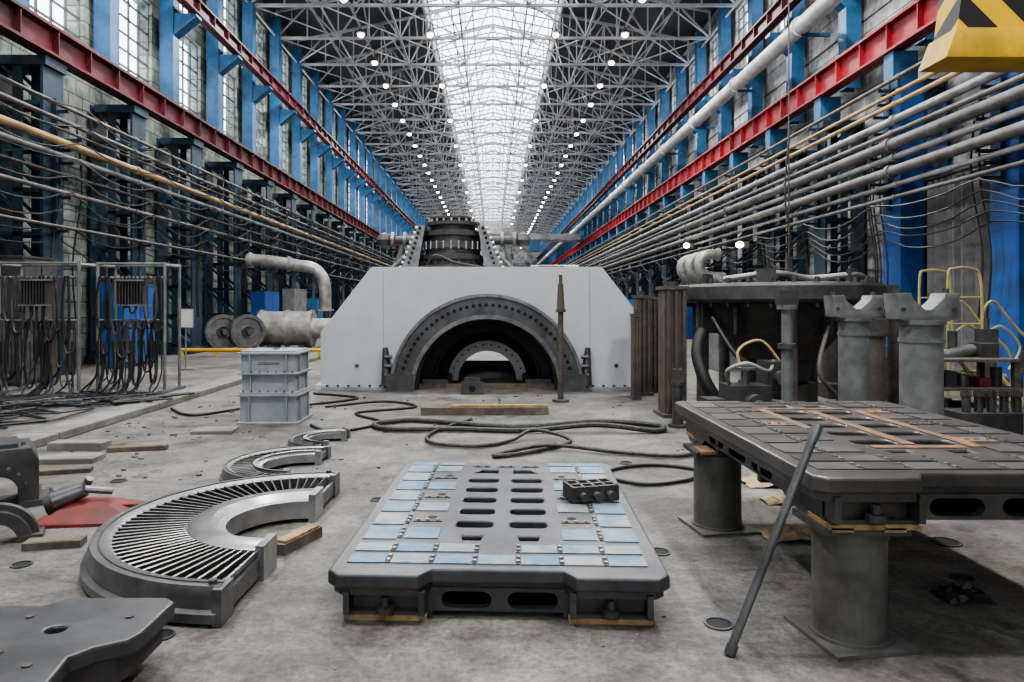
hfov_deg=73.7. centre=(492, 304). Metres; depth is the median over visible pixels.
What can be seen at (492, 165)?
roof truss
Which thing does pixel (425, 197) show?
roof truss
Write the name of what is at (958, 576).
socket
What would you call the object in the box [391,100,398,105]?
lamps
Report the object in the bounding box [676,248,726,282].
ventilation ducts
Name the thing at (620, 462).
socket
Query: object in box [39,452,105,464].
wooden plank
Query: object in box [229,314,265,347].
disc
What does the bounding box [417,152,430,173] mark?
lamps
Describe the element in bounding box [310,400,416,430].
hose
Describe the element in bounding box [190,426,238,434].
wooden plank
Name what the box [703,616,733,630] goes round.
socket
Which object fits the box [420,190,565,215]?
roof truss
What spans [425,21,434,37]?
lamps
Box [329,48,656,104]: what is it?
roof truss
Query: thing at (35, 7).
window
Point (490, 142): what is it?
roof truss
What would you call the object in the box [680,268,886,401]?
work platform
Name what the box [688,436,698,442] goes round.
valve
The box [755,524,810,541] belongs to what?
cardboard
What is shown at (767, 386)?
assembly
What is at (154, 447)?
wooden plank
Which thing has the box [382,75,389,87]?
lamps
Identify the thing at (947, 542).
socket
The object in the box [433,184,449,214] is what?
lamps
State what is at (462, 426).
hose
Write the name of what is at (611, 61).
lamps
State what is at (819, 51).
wall
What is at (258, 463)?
turbine diaphragm half
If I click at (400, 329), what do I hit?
housing
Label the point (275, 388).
crates
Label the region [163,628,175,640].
socket
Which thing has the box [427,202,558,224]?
roof truss
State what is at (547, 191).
lamps
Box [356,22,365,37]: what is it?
lamps
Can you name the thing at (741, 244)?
floodlight
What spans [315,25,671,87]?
roof truss
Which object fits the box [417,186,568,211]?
roof truss
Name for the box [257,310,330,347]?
tank
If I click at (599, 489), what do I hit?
ribbed casting
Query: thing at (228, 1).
window
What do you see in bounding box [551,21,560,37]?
lamps
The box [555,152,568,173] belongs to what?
lamps
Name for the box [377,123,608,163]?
roof truss
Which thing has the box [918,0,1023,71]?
hook block
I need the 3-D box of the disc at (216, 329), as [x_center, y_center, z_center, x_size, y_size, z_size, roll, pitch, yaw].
[-8.950,0.914,22.600,1.160,1.200,0.600,0,0,-40]
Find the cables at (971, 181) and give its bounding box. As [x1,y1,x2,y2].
[610,97,1023,322]
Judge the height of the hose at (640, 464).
0.034 m
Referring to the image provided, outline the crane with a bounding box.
[401,228,584,259]
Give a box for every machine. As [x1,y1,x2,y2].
[376,216,530,266]
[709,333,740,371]
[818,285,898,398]
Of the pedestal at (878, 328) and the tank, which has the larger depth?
the tank
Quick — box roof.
[245,0,740,242]
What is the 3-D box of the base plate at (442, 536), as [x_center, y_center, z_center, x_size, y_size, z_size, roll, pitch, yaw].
[0.069,1.467,4.624,1.724,0.266,2.474,0,0,2]
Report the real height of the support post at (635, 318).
1.520 m
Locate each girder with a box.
[0,0,406,253]
[176,0,416,229]
[537,0,801,260]
[549,0,938,264]
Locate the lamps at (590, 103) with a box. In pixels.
[587,100,594,105]
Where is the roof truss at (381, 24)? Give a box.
[297,0,688,65]
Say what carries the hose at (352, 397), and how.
on the floor at (290, 625)
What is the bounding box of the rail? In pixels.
[181,348,320,356]
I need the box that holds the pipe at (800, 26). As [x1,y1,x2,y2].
[536,0,842,264]
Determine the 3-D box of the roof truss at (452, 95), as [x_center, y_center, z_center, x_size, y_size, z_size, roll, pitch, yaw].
[0.005,-14.849,51.700,21.274,3.718,0.120,0,0,0]
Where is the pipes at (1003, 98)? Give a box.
[564,61,1023,275]
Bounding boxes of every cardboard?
[742,474,772,487]
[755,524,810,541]
[759,495,784,504]
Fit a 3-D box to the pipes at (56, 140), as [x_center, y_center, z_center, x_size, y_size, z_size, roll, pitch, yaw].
[-9.385,-3.025,66.000,0.651,3.050,164.000,0,0,0]
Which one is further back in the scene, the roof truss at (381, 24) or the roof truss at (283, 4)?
the roof truss at (381, 24)
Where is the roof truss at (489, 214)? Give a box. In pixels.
[476,214,550,233]
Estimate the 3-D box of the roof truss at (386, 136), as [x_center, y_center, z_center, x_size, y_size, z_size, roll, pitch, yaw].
[0.005,-14.849,59.020,21.274,3.718,0.120,0,0,0]
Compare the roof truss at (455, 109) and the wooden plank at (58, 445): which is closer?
the wooden plank at (58, 445)
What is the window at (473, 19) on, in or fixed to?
attached to the roof trusses at (295, 29)
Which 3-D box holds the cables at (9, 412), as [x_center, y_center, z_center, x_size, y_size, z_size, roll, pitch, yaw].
[-7.313,1.485,8.562,3.312,0.065,2.813,0,0,0]
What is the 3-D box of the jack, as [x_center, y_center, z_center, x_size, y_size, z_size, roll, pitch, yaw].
[-2.964,1.457,5.182,0.800,0.286,0.540,0,0,-7]
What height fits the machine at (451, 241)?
1.170 m
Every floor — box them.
[0,338,320,447]
[0,339,1023,681]
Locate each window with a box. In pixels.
[30,0,386,232]
[182,0,386,198]
[427,0,558,227]
[602,0,785,197]
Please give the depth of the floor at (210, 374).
12.26 m
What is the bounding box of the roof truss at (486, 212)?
[469,212,551,231]
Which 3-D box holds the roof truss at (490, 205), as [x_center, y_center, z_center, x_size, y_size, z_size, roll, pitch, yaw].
[0.005,-14.849,113.920,21.274,3.718,0.120,0,0,0]
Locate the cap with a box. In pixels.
[0,502,44,542]
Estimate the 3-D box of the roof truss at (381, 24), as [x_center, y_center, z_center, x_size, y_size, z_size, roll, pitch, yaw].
[0.005,-14.849,37.060,21.274,3.718,0.120,0,0,0]
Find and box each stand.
[177,309,193,369]
[771,291,804,401]
[823,292,883,400]
[883,288,959,415]
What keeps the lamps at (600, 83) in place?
hanging from the roof trusses at (295, 29)
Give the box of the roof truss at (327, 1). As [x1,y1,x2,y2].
[275,0,710,39]
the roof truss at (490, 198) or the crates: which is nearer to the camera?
the crates
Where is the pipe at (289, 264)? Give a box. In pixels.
[245,253,333,317]
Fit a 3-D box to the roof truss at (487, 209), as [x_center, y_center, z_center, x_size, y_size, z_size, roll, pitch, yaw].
[0.005,-14.849,117.580,21.274,3.718,0.120,0,0,0]
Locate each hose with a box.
[170,392,358,415]
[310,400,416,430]
[371,417,666,432]
[425,418,692,457]
[610,463,693,485]
[691,328,718,396]
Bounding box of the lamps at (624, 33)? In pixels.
[620,28,629,37]
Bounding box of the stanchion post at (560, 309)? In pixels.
[552,275,568,402]
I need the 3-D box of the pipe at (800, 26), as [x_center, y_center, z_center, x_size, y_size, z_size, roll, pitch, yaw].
[9.745,-8.550,66.000,1.210,0.620,164.000,0,0,0]
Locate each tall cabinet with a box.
[0,255,58,385]
[100,283,154,368]
[250,291,278,315]
[282,288,306,310]
[307,298,322,317]
[687,307,692,338]
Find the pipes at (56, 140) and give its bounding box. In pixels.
[0,76,401,283]
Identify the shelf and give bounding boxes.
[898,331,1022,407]
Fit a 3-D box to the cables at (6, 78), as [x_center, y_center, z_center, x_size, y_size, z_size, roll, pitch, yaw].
[-9.255,-1.947,38.430,0.626,4.702,61.314,0,0,0]
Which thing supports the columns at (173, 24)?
on the columns at (46, 73)
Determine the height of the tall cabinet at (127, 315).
2.040 m
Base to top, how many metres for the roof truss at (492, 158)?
3.718 m
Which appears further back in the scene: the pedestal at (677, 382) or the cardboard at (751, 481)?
the pedestal at (677, 382)
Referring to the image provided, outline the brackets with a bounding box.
[558,50,917,264]
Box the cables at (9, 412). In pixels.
[0,406,94,428]
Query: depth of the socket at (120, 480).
6.21 m
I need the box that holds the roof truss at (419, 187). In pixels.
[407,171,578,199]
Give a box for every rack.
[0,261,104,406]
[14,262,194,407]
[944,390,1022,434]
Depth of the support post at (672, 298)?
9.74 m
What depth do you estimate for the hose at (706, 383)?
9.22 m
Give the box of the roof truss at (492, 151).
[394,150,591,184]
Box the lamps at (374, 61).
[370,51,378,64]
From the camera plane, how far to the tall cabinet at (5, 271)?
12.79 m
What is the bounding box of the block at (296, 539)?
[277,523,321,555]
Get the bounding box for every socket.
[10,560,32,568]
[110,478,126,482]
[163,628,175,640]
[370,497,380,501]
[619,461,633,464]
[654,547,670,555]
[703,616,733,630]
[929,536,962,546]
[948,572,976,582]
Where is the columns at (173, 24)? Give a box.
[17,0,429,254]
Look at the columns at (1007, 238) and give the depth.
16.58 m
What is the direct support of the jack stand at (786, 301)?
on the floor at (290, 625)
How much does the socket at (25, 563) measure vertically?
0.008 m
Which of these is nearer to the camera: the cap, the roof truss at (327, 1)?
the cap
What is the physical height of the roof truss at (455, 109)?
3.718 m
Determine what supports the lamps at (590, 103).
hanging from the roof trusses at (295, 29)
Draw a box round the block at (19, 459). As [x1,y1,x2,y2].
[0,436,42,507]
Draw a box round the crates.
[236,348,312,423]
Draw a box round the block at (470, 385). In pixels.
[461,377,483,394]
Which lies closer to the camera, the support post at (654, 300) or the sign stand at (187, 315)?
the support post at (654, 300)
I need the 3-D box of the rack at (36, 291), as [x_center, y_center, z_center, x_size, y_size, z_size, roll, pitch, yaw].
[-7.650,0.396,11.001,2.761,2.263,2.442,0,0,0]
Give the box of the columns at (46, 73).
[0,55,404,374]
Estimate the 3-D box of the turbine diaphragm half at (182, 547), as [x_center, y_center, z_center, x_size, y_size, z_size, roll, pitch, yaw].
[-1.946,1.494,4.610,1.262,0.208,2.454,0,0,1]
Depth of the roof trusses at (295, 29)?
44.02 m
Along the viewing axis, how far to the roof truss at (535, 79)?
48.00 m
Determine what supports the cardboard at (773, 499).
on the floor at (290, 625)
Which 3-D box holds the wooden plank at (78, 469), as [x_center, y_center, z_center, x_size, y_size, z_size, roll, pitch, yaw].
[-4.100,1.578,6.500,0.500,0.044,0.120,0,0,-17]
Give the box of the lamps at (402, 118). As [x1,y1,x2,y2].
[399,112,405,121]
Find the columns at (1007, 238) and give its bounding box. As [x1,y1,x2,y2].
[566,72,1023,387]
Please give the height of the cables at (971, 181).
4.405 m
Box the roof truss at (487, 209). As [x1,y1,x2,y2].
[465,209,553,229]
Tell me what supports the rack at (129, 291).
on the floor at (210, 374)
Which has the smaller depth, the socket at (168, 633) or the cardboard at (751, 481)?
the socket at (168, 633)
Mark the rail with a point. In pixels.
(216, 350)
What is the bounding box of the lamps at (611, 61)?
[607,51,615,64]
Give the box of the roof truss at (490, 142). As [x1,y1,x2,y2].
[389,142,596,177]
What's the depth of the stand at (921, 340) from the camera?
6.14 m
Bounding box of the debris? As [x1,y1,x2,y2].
[57,395,1023,669]
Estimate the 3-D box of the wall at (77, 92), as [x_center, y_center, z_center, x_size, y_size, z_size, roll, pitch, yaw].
[-11.235,-6.450,67.000,0.530,16.100,166.000,0,0,0]
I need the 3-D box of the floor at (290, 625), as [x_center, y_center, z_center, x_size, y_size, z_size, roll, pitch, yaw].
[0.000,1.750,67.000,23.200,0.300,166.000,0,0,0]
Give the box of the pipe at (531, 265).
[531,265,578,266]
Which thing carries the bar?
on the floor at (290, 625)
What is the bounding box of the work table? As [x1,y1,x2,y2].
[674,401,1023,661]
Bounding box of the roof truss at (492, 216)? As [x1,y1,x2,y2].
[477,216,548,232]
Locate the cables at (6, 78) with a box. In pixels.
[0,74,395,322]
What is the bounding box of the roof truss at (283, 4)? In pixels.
[254,0,737,6]
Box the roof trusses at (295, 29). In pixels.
[262,0,718,232]
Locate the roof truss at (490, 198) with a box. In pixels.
[426,198,560,221]
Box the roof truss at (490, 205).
[429,205,555,226]
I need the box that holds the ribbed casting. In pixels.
[563,478,618,502]
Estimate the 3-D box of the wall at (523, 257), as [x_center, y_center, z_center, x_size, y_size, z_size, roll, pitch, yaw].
[0.000,-8.400,150.150,23.000,20.000,0.500,0,0,0]
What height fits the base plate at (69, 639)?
0.259 m
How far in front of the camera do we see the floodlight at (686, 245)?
31.05 m
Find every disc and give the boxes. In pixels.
[203,314,234,347]
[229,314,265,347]
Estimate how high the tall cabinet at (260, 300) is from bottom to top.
2.040 m
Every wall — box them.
[0,0,401,365]
[477,222,540,266]
[565,0,989,293]
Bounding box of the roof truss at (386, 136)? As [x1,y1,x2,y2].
[370,112,615,154]
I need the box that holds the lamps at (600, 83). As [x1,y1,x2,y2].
[596,81,603,87]
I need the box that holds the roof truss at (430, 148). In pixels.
[383,134,602,170]
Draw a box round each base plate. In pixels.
[0,598,174,681]
[328,461,669,624]
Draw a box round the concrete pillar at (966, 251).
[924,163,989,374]
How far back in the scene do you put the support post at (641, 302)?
12.07 m
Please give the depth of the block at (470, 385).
12.18 m
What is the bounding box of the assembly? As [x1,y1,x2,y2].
[699,339,794,401]
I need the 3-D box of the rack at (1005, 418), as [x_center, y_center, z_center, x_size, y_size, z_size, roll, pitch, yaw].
[6.175,1.240,7.100,2.850,0.720,0.400,0,0,0]
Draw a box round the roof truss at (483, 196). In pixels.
[423,196,562,218]
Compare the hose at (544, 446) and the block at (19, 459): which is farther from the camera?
the hose at (544, 446)
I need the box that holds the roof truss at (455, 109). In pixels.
[362,99,623,144]
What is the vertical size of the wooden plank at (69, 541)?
0.054 m
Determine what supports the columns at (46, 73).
on the floor at (290, 625)
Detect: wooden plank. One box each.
[21,534,86,551]
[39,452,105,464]
[39,466,93,475]
[47,440,111,450]
[107,444,167,452]
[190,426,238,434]
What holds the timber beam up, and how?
on the floor at (290, 625)
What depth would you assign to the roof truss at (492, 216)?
128.53 m
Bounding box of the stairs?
[918,266,1023,407]
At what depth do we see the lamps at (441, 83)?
38.77 m
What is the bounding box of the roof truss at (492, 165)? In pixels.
[403,164,582,195]
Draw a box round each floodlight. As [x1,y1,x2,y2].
[683,243,702,248]
[736,241,760,248]
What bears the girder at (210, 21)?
attached to the columns at (173, 24)
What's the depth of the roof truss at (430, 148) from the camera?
66.31 m
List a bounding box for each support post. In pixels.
[629,310,641,399]
[632,291,652,395]
[650,293,657,392]
[653,281,689,417]
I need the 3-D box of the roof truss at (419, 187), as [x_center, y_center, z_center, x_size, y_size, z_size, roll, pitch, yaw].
[0.005,-14.849,84.640,21.274,3.718,0.120,0,0,0]
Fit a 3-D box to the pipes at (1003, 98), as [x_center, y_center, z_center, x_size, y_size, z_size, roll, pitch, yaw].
[9.367,-3.900,66.000,0.686,3.200,164.000,0,0,0]
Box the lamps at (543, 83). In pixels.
[540,81,547,87]
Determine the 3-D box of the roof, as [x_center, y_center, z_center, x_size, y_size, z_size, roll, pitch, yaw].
[0.000,-14.457,81.500,21.271,2.785,133.000,0,0,0]
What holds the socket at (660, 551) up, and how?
on the floor at (290, 625)
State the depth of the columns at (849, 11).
34.74 m
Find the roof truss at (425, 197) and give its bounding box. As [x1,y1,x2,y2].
[414,181,571,208]
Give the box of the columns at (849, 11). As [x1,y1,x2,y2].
[537,0,934,264]
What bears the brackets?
on the columns at (1007, 238)
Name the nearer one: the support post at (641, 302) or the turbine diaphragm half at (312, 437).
the turbine diaphragm half at (312, 437)
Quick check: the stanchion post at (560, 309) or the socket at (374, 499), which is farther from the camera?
the stanchion post at (560, 309)
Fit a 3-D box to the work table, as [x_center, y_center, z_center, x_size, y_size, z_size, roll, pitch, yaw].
[2.330,1.181,4.301,1.898,0.835,2.481,0,0,0]
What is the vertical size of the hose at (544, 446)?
0.119 m
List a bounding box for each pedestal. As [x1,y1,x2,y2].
[668,360,685,428]
[869,318,888,401]
[887,319,898,403]
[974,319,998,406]
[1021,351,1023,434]
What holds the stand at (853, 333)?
on the floor at (290, 625)
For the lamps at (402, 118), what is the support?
hanging from the roof trusses at (295, 29)
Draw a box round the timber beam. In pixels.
[421,404,548,414]
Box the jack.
[37,476,145,528]
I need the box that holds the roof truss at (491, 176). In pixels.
[411,176,574,204]
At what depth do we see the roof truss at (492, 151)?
73.61 m
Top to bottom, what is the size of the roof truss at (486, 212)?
3.718 m
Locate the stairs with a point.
(948, 279)
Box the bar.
[724,423,822,656]
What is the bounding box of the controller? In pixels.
[784,0,792,271]
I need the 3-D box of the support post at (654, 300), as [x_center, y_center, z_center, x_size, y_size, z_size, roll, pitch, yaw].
[2.950,0.690,12.600,0.256,1.820,0.320,0,0,-2]
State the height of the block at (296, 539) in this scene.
0.085 m
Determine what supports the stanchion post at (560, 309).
on the floor at (290, 625)
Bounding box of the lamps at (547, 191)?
[527,190,549,232]
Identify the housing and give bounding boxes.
[315,267,632,391]
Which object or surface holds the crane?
on the girder at (916, 21)
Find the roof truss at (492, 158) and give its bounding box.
[399,157,586,189]
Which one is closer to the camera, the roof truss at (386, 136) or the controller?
the controller
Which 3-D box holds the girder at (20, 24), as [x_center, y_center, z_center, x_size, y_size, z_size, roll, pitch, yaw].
[-9.750,-5.830,67.000,0.350,0.760,166.000,0,0,0]
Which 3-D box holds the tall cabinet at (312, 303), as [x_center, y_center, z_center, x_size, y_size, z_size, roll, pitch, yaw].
[-8.988,0.594,35.000,0.565,1.840,2.040,0,0,0]
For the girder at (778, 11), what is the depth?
31.18 m
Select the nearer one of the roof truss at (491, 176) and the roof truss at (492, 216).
the roof truss at (491, 176)
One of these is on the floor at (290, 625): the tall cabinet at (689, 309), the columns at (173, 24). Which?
the tall cabinet at (689, 309)
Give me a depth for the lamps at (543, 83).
38.77 m
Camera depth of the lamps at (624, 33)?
31.45 m
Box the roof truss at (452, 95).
[352,84,633,133]
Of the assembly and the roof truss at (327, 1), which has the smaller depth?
the assembly
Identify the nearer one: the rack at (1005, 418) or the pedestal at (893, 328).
the rack at (1005, 418)
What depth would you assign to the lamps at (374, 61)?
35.10 m
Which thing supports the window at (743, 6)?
in the wall at (819, 51)
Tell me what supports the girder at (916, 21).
on the brackets
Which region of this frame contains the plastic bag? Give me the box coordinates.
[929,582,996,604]
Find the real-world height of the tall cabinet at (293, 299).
2.240 m
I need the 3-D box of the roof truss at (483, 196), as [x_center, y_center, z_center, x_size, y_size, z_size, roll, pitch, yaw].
[0.005,-14.849,102.940,21.274,3.718,0.120,0,0,0]
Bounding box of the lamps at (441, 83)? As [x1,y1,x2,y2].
[438,81,445,87]
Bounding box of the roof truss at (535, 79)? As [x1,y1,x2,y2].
[342,67,643,120]
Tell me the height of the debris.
0.019 m
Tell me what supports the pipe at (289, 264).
on the floor at (210, 374)

